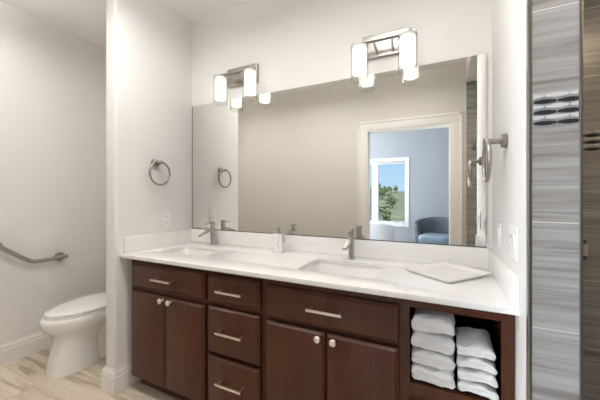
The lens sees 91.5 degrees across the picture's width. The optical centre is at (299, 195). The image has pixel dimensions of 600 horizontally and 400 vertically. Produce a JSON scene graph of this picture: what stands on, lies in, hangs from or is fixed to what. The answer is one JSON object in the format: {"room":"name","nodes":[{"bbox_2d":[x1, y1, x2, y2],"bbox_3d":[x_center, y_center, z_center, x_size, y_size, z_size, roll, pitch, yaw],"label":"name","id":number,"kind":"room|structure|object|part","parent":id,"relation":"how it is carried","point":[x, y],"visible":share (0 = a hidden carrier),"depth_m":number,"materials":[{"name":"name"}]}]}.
{"room":"bathroom","nodes":[
{"label":"bathroom","id":0,"kind":"room"},
{"bbox_2d":[0,1,105,344],"bbox_3d":[-2.318,-0.092,2.071,0.120,2.685,1.860,0,0,26],"label":"wall","id":1,"kind":"structure","parent":0,"point":[53,78],"depth_m":2.42,"materials":[{"name":"white paint"}]},
{"bbox_2d":[0,331,51,365],"bbox_3d":[-2.257,1.175,2.041,0.016,0.150,1.860,0,0,26],"label":"baseboard","id":2,"kind":"structure","parent":1,"relation":"attached to","point":[19,348],"depth_m":2.27,"materials":[{"name":"white paint"}]},
{"bbox_2d":[0,242,68,263],"bbox_3d":[-2.107,0.435,2.283,0.074,0.231,0.486,0,0,26],"label":"grab bar","id":3,"kind":"object","parent":1,"relation":"attached to","point":[58,256],"visible":1,"depth_m":2.27,"materials":[{"name":"silver metal"}]},
{"bbox_2d":[0,347,180,399],"bbox_3d":[-0.339,1.275,1.110,4.520,0.050,2.100,0,0,26],"label":"floor","id":4,"kind":"structure","parent":0,"point":[24,378],"depth_m":1.93,"materials":[{"name":"beige wood"}]},
{"bbox_2d":[39,292,105,378],"bbox_3d":[-1.590,0.885,2.322,0.420,0.730,0.761,0,0,26],"label":"toilet","id":5,"kind":"object","parent":4,"relation":"on","point":[76,327],"visible":0.41,"depth_m":2.07,"materials":[{"name":"white ceramic"}]},
{"bbox_3d":[-1.636,0.848,2.227,0.368,0.016,0.503,0,0,26],"label":"seat","id":6,"kind":"part","parent":5,"relation":"part of","materials":[{"name":"white ceramic"}]},
{"bbox_3d":[-1.635,0.822,2.231,0.370,0.030,0.506,0,0,26],"label":"lid","id":7,"kind":"part","parent":5,"relation":"part of","materials":[{"name":"white ceramic"}]},
{"bbox_2d":[132,259,208,399],"bbox_3d":[-0.700,0.823,1.977,0.660,0.855,0.611,0,0,26],"label":"base cabinet","id":8,"kind":"object","parent":4,"relation":"on","point":[170,351],"visible":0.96,"depth_m":1.71,"materials":[{"name":"brown wood"}]},
{"bbox_3d":[-0.941,0.877,1.817,0.314,0.545,0.030,0,0,26],"label":"door","id":9,"kind":"part","parent":8,"relation":"part of","materials":[{"name":"brown wood"}]},
{"bbox_3d":[-0.818,0.499,1.699,0.165,0.011,0.008,0,0,26],"label":"pull handle","id":10,"kind":"part","parent":8,"relation":"part of","materials":[{"name":"silver metal"}]},
{"bbox_3d":[-0.803,0.500,1.749,0.621,0.144,0.030,0,0,26],"label":"drawer","id":11,"kind":"part","parent":8,"relation":"part of","materials":[{"name":"brown wood"}]},
{"bbox_3d":[-0.659,0.877,1.680,0.302,0.545,0.030,0,0,26],"label":"door","id":12,"kind":"part","parent":8,"relation":"part of","materials":[{"name":"brown wood"}]},
{"bbox_2d":[119,228,519,315],"bbox_3d":[-0.086,0.332,1.685,2.086,0.126,0.602,0,0,26],"label":"countertop","id":13,"kind":"structure","parent":8,"relation":"on","point":[250,254],"depth_m":1.58,"materials":[{"name":"white stone"}]},
{"bbox_2d":[172,249,219,255],"bbox_3d":[-0.720,0.477,1.993,0.448,0.165,0.280,0,0,26],"label":"sink","id":14,"kind":"object","parent":13,"relation":"in","point":[182,251],"visible":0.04,"depth_m":2.13,"materials":[{"name":"white ceramic"}]},
{"bbox_2d":[198,221,215,244],"bbox_3d":[-0.692,0.283,2.176,0.049,0.178,0.166,0,0,26],"label":"faucet","id":15,"kind":"object","parent":13,"relation":"on","point":[211,230],"visible":1,"depth_m":2.21,"materials":[{"name":"silver metal"}]},
{"bbox_3d":[-0.698,0.270,2.163,0.025,0.053,0.136,0,0,26],"label":"spout","id":16,"kind":"part","parent":15,"relation":"part of","materials":[{"name":"silver metal"}]},
{"bbox_2d":[272,226,284,252],"bbox_3d":[-0.141,0.286,1.925,0.066,0.172,0.070,0,0,18],"label":"soap dispenser","id":17,"kind":"object","parent":13,"relation":"on","point":[278,238],"visible":1,"depth_m":1.90,"materials":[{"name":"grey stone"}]},
{"bbox_2d":[303,262,381,278],"bbox_3d":[0.219,0.477,1.521,0.434,0.165,0.332,0,0,26],"label":"sink","id":18,"kind":"object","parent":13,"relation":"in","point":[346,270],"visible":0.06,"depth_m":1.66,"materials":[{"name":"white ceramic"}]},
{"bbox_2d":[342,228,354,259],"bbox_3d":[0.278,0.283,1.677,0.049,0.178,0.166,0,0,26],"label":"faucet","id":19,"kind":"object","parent":13,"relation":"on","point":[349,244],"visible":1,"depth_m":1.71,"materials":[{"name":"silver metal"}]},
{"bbox_3d":[0.271,0.270,1.663,0.025,0.053,0.136,0,0,26],"label":"spout","id":20,"kind":"part","parent":19,"relation":"part of","materials":[{"name":"silver metal"}]},
{"bbox_2d":[405,262,490,282],"bbox_3d":[0.699,0.363,1.393,0.294,0.018,0.254,0,0,-26],"label":"tray","id":21,"kind":"object","parent":13,"relation":"on","point":[446,272],"visible":1,"depth_m":1.39,"materials":[{"name":"white ceramic"}]},
{"bbox_2d":[208,271,264,399],"bbox_3d":[-0.237,0.823,1.752,0.370,0.855,0.611,0,0,26],"label":"base cabinet","id":22,"kind":"object","parent":4,"relation":"on","point":[236,307],"visible":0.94,"depth_m":1.50,"materials":[{"name":"brown wood"}]},
{"bbox_3d":[-0.368,0.979,1.481,0.165,0.011,0.008,0,0,26],"label":"pull handle","id":23,"kind":"part","parent":22,"relation":"part of","materials":[{"name":"silver metal"}]},
{"bbox_3d":[-0.368,0.714,1.481,0.165,0.011,0.008,0,0,26],"label":"pull handle","id":24,"kind":"part","parent":22,"relation":"part of","materials":[{"name":"silver metal"}]},
{"bbox_3d":[-0.368,0.499,1.481,0.165,0.011,0.008,0,0,26],"label":"pull handle","id":25,"kind":"part","parent":22,"relation":"part of","materials":[{"name":"silver metal"}]},
{"bbox_3d":[-0.350,1.005,1.529,0.337,0.281,0.030,0,0,26],"label":"drawer","id":26,"kind":"part","parent":22,"relation":"part of","materials":[{"name":"brown wood"}]},
{"bbox_3d":[-0.350,0.723,1.529,0.337,0.250,0.030,0,0,26],"label":"drawer","id":27,"kind":"part","parent":22,"relation":"part of","materials":[{"name":"brown wood"}]},
{"bbox_3d":[-0.350,0.498,1.529,0.337,0.141,0.030,0,0,26],"label":"drawer","id":28,"kind":"part","parent":22,"relation":"part of","materials":[{"name":"brown wood"}]},
{"bbox_2d":[265,279,403,399],"bbox_3d":[0.226,0.823,1.528,0.657,0.855,0.611,0,0,26],"label":"base cabinet","id":29,"kind":"object","parent":4,"relation":"on","point":[322,343],"visible":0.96,"depth_m":1.28,"materials":[{"name":"brown wood"}]},
{"bbox_3d":[-0.025,0.879,1.372,0.309,0.541,0.030,0,0,26],"label":"door","id":30,"kind":"part","parent":29,"relation":"part of","materials":[{"name":"brown wood"}]},
{"bbox_3d":[0.077,0.633,1.290,0.033,0.033,0.030,0,0,26],"label":"knob","id":31,"kind":"part","parent":29,"relation":"part of","materials":[{"name":"silver metal"}]},
{"bbox_3d":[0.098,0.504,1.254,0.165,0.011,0.008,0,0,26],"label":"pull handle","id":32,"kind":"part","parent":29,"relation":"part of","materials":[{"name":"silver metal"}]},
{"bbox_3d":[0.142,0.633,1.258,0.033,0.033,0.030,0,0,26],"label":"knob","id":33,"kind":"part","parent":29,"relation":"part of","materials":[{"name":"silver metal"}]},
{"bbox_3d":[0.117,0.514,1.303,0.616,0.152,0.030,0,0,26],"label":"drawer","id":34,"kind":"part","parent":29,"relation":"part of","materials":[{"name":"brown wood"}]},
{"bbox_3d":[0.256,0.879,1.235,0.306,0.541,0.030,0,0,26],"label":"door","id":35,"kind":"part","parent":29,"relation":"part of","materials":[{"name":"brown wood"}]},
{"bbox_2d":[404,299,514,399],"bbox_3d":[0.684,0.823,1.305,0.363,0.855,0.611,0,0,26],"label":"base cabinet","id":36,"kind":"object","parent":4,"relation":"on","point":[500,327],"visible":0.42,"depth_m":1.13,"materials":[{"name":"brown wood"}]},
{"bbox_3d":[0.548,0.823,1.420,0.016,0.855,0.522,0,0,26],"label":"panel","id":37,"kind":"part","parent":36,"relation":"part of","materials":[{"name":"brown wood"}]},
{"bbox_2d":[411,362,455,389],"bbox_3d":[0.557,0.707,1.223,0.158,0.070,0.209,0,0,26],"label":"folded towel","id":38,"kind":"object","parent":36,"relation":"on","point":[442,378],"visible":0.41,"depth_m":1.13,"materials":[{"name":"white fabric"}]},
{"bbox_2d":[411,346,455,371],"bbox_3d":[0.557,0.642,1.223,0.160,0.073,0.208,0,0,26],"label":"folded towel","id":39,"kind":"object","parent":38,"relation":"on","point":[434,359],"visible":0.57,"depth_m":1.14,"materials":[{"name":"white fabric"}]},
{"bbox_2d":[411,329,454,354],"bbox_3d":[0.557,0.574,1.223,0.161,0.078,0.208,0,0,26],"label":"folded towel","id":40,"kind":"object","parent":39,"relation":"on","point":[444,343],"visible":0.52,"depth_m":1.14,"materials":[{"name":"white fabric"}]},
{"bbox_2d":[412,308,454,335],"bbox_3d":[0.557,0.505,1.222,0.159,0.076,0.209,0,0,26],"label":"folded towel","id":41,"kind":"object","parent":40,"relation":"on","point":[425,320],"visible":0.76,"depth_m":1.14,"materials":[{"name":"white fabric"}]},
{"bbox_2d":[410,334,500,399],"bbox_3d":[0.702,0.751,1.340,0.331,0.018,0.512,0,0,26],"label":"shelf","id":42,"kind":"object","parent":36,"relation":"attached to","point":[498,389],"depth_m":1.14,"materials":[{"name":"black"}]},
{"bbox_3d":[0.816,0.764,1.575,0.331,0.739,0.010,0,0,26],"label":"panel","id":43,"kind":"part","parent":36,"relation":"part of","materials":[{"name":"black wood"}]},
{"bbox_2d":[457,376,498,399],"bbox_3d":[0.690,0.714,1.146,0.130,0.054,0.184,0,0,27],"label":"folded towel","id":44,"kind":"object","parent":36,"relation":"on","point":[484,389],"visible":0.45,"depth_m":1.07,"materials":[{"name":"white fabric"}]},
{"bbox_2d":[457,364,498,386],"bbox_3d":[0.689,0.667,1.147,0.132,0.051,0.182,0,0,28],"label":"folded towel","id":45,"kind":"object","parent":44,"relation":"on","point":[468,373],"visible":0.37,"depth_m":1.07,"materials":[{"name":"white fabric"}]},
{"bbox_2d":[456,353,496,373],"bbox_3d":[0.686,0.621,1.148,0.132,0.052,0.183,0,0,28],"label":"folded towel","id":46,"kind":"object","parent":45,"relation":"on","point":[479,362],"visible":0.44,"depth_m":1.07,"materials":[{"name":"white fabric"}]},
{"bbox_2d":[455,326,495,359],"bbox_3d":[0.683,0.569,1.149,0.127,0.062,0.183,0,0,27],"label":"folded towel","id":47,"kind":"object","parent":46,"relation":"on","point":[470,340],"visible":1,"depth_m":1.10,"materials":[{"name":"white fabric"}]},
{"bbox_3d":[0.860,0.823,1.269,0.016,0.855,0.522,0,0,26],"label":"panel","id":48,"kind":"part","parent":36,"relation":"part of","materials":[{"name":"brown wood"}]},
{"bbox_2d":[0,0,252,47],"bbox_3d":[-0.339,-1.635,1.110,4.520,0.400,2.100,0,0,26],"label":"ceiling","id":49,"kind":"structure","parent":0,"point":[86,19],"depth_m":2.26,"materials":[{"name":"white paint"}]},
{"bbox_2d":[101,0,191,395],"bbox_3d":[-1.080,-0.092,2.144,0.135,2.685,0.647,0,0,26],"label":"wall","id":50,"kind":"structure","parent":0,"point":[149,43],"depth_m":1.99,"materials":[{"name":"white paint"}]},
{"bbox_2d":[149,159,170,185],"bbox_3d":[-1.012,-0.168,2.082,0.072,0.193,0.177,0,0,26],"label":"towel ring","id":51,"kind":"object","parent":50,"relation":"attached to","point":[155,162],"visible":1,"depth_m":2.07,"materials":[{"name":"silver metal"}]},
{"bbox_2d":[162,211,169,226],"bbox_3d":[-0.999,0.174,2.184,0.008,0.114,0.071,0,0,26],"label":"wall outlet","id":52,"kind":"object","parent":50,"relation":"attached to","point":[165,215],"visible":1,"depth_m":2.18,"materials":[{"name":"white plastic"}]},
{"bbox_2d":[192,0,599,399],"bbox_3d":[0.091,-0.092,1.996,4.520,2.685,0.130,0,0,26],"label":"wall","id":53,"kind":"structure","parent":0,"point":[292,43],"depth_m":1.78,"materials":[{"name":"white paint"}]},
{"bbox_2d":[213,63,257,100],"bbox_3d":[-0.456,-0.817,2.116,0.365,0.283,0.150,0,0,26],"label":"vanity light","id":54,"kind":"object","parent":53,"relation":"attached to","point":[246,76],"visible":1,"depth_m":2.11,"materials":[{"name":"white glass"}]},
{"bbox_2d":[215,77,225,100],"bbox_3d":[-0.585,-0.785,2.152,0.082,0.156,0.082,0,0,26],"label":"diffuser","id":55,"kind":"object","parent":54,"relation":"attached to","point":[220,82],"depth_m":2.12,"materials":[{"name":"white glass"}]},
{"bbox_2d":[244,70,255,95],"bbox_3d":[-0.348,-0.785,2.037,0.082,0.156,0.082,0,0,26],"label":"diffuser","id":56,"kind":"object","parent":54,"relation":"attached to","point":[249,75],"depth_m":2.00,"materials":[{"name":"white glass"}]},
{"bbox_2d":[192,53,486,247],"bbox_3d":[0.038,-0.232,1.956,2.056,1.002,0.008,0,0,26],"label":"mirror","id":57,"kind":"object","parent":53,"relation":"attached to","point":[395,155],"visible":0.91,"depth_m":1.80,"materials":[{"name":"white mirror"}]},
{"bbox_2d":[191,228,491,268],"bbox_3d":[0.042,0.320,1.947,2.086,0.104,0.020,0,0,26],"label":"backsplash","id":58,"kind":"structure","parent":53,"relation":"attached to","point":[477,257],"depth_m":1.76,"materials":[{"name":"white stone"}]},
{"bbox_2d":[351,27,417,76],"bbox_3d":[0.476,-0.817,1.664,0.365,0.283,0.150,0,0,26],"label":"vanity light","id":59,"kind":"object","parent":53,"relation":"attached to","point":[402,41],"visible":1,"depth_m":1.66,"materials":[{"name":"white glass"}]},
{"bbox_2d":[352,44,366,76],"bbox_3d":[0.346,-0.785,1.700,0.082,0.156,0.082,0,0,26],"label":"diffuser","id":60,"kind":"object","parent":59,"relation":"attached to","point":[359,51],"depth_m":1.67,"materials":[{"name":"white glass"}]},
{"bbox_3d":[0.439,-0.864,1.698,0.015,0.043,0.088,0,0,31],"label":"arm","id":61,"kind":"part","parent":59,"relation":"part of","materials":[{"name":"silver metal"}]},
{"bbox_3d":[0.525,-0.864,1.656,0.015,0.043,0.088,0,0,21],"label":"arm","id":62,"kind":"part","parent":59,"relation":"part of","materials":[{"name":"silver metal"}]},
{"bbox_2d":[400,33,415,67],"bbox_3d":[0.584,-0.785,1.584,0.082,0.156,0.082,0,0,26],"label":"diffuser","id":63,"kind":"object","parent":59,"relation":"attached to","point":[407,40],"depth_m":1.55,"materials":[{"name":"white glass"}]},
{"bbox_2d":[583,240,587,259],"bbox_3d":[1.283,0.245,1.331,0.044,0.088,0.024,0,0,26],"label":"fitting","id":64,"kind":"object","parent":53,"relation":"attached to","point":[585,246],"visible":0.41,"depth_m":1.32,"materials":[{"name":"white metal"}]},
{"bbox_3d":[1.285,0.245,1.337,0.044,0.056,0.012,0,0,26],"label":"bracket plate","id":65,"kind":"part","parent":64,"relation":"part of","materials":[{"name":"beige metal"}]},
{"bbox_2d":[583,130,599,150],"bbox_3d":[1.429,-0.251,1.272,0.736,0.091,0.004,0,0,26],"label":"trim","id":66,"kind":"structure","parent":53,"relation":"attached to","point":[596,131],"depth_m":1.32,"materials":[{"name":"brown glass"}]},
{"bbox_2d":[492,0,525,399],"bbox_3d":[0.632,-0.092,0.638,0.119,2.685,1.860,0,0,26],"label":"wall","id":67,"kind":"structure","parent":0,"point":[508,16],"depth_m":1.09,"materials":[{"name":"white paint"}]},
{"bbox_2d":[482,133,507,182],"bbox_3d":[0.776,-0.149,1.165,0.080,0.193,0.177,0,0,26],"label":"towel ring","id":68,"kind":"object","parent":67,"relation":"attached to","point":[503,140],"visible":1,"depth_m":1.14,"materials":[{"name":"silver metal"}]},
{"bbox_3d":[0.768,-0.218,1.169,0.063,0.027,0.027,0,0,26],"label":"post","id":69,"kind":"part","parent":68,"relation":"part of","materials":[{"name":"silver metal"}]},
{"bbox_2d":[497,222,500,249],"bbox_3d":[0.873,0.174,1.285,0.011,0.114,0.071,0,0,26],"label":"light switch","id":70,"kind":"object","parent":67,"relation":"attached to","point":[498,223],"visible":1,"depth_m":1.26,"materials":[{"name":"white plastic"}]},
{"bbox_2d":[509,225,517,261],"bbox_3d":[0.751,0.164,1.034,0.011,0.114,0.117,0,0,26],"label":"wall outlet","id":71,"kind":"object","parent":67,"relation":"attached to","point":[513,231],"visible":1,"depth_m":1.00,"materials":[{"name":"white plastic"}]},
{"bbox_2d":[526,0,531,399],"bbox_3d":[0.684,0.013,0.873,0.010,2.473,0.018,0,0,26],"label":"trim","id":72,"kind":"structure","parent":67,"relation":"attached to","point":[528,2],"depth_m":0.86,"materials":[{"name":"silver metal"}]},
{"bbox_2d":[532,0,578,399],"bbox_3d":[0.736,0.013,0.845,0.107,2.473,0.010,0,0,26],"label":"wall","id":73,"kind":"structure","parent":0,"point":[555,23],"depth_m":0.84,"materials":[{"name":"tile"}]},
{"bbox_2d":[533,90,578,125],"bbox_3d":[0.734,-0.251,0.839,0.101,0.091,0.004,0,0,26],"label":"trim","id":74,"kind":"structure","parent":73,"relation":"attached to","point":[557,94],"depth_m":0.84,"materials":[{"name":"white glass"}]},
{"bbox_2d":[579,0,582,399],"bbox_3d":[0.788,0.013,0.822,0.008,2.473,0.018,0,0,26],"label":"trim","id":75,"kind":"structure","parent":73,"relation":"attached to","point":[580,1],"depth_m":0.81,"materials":[{"name":"silver metal"}]}
]}

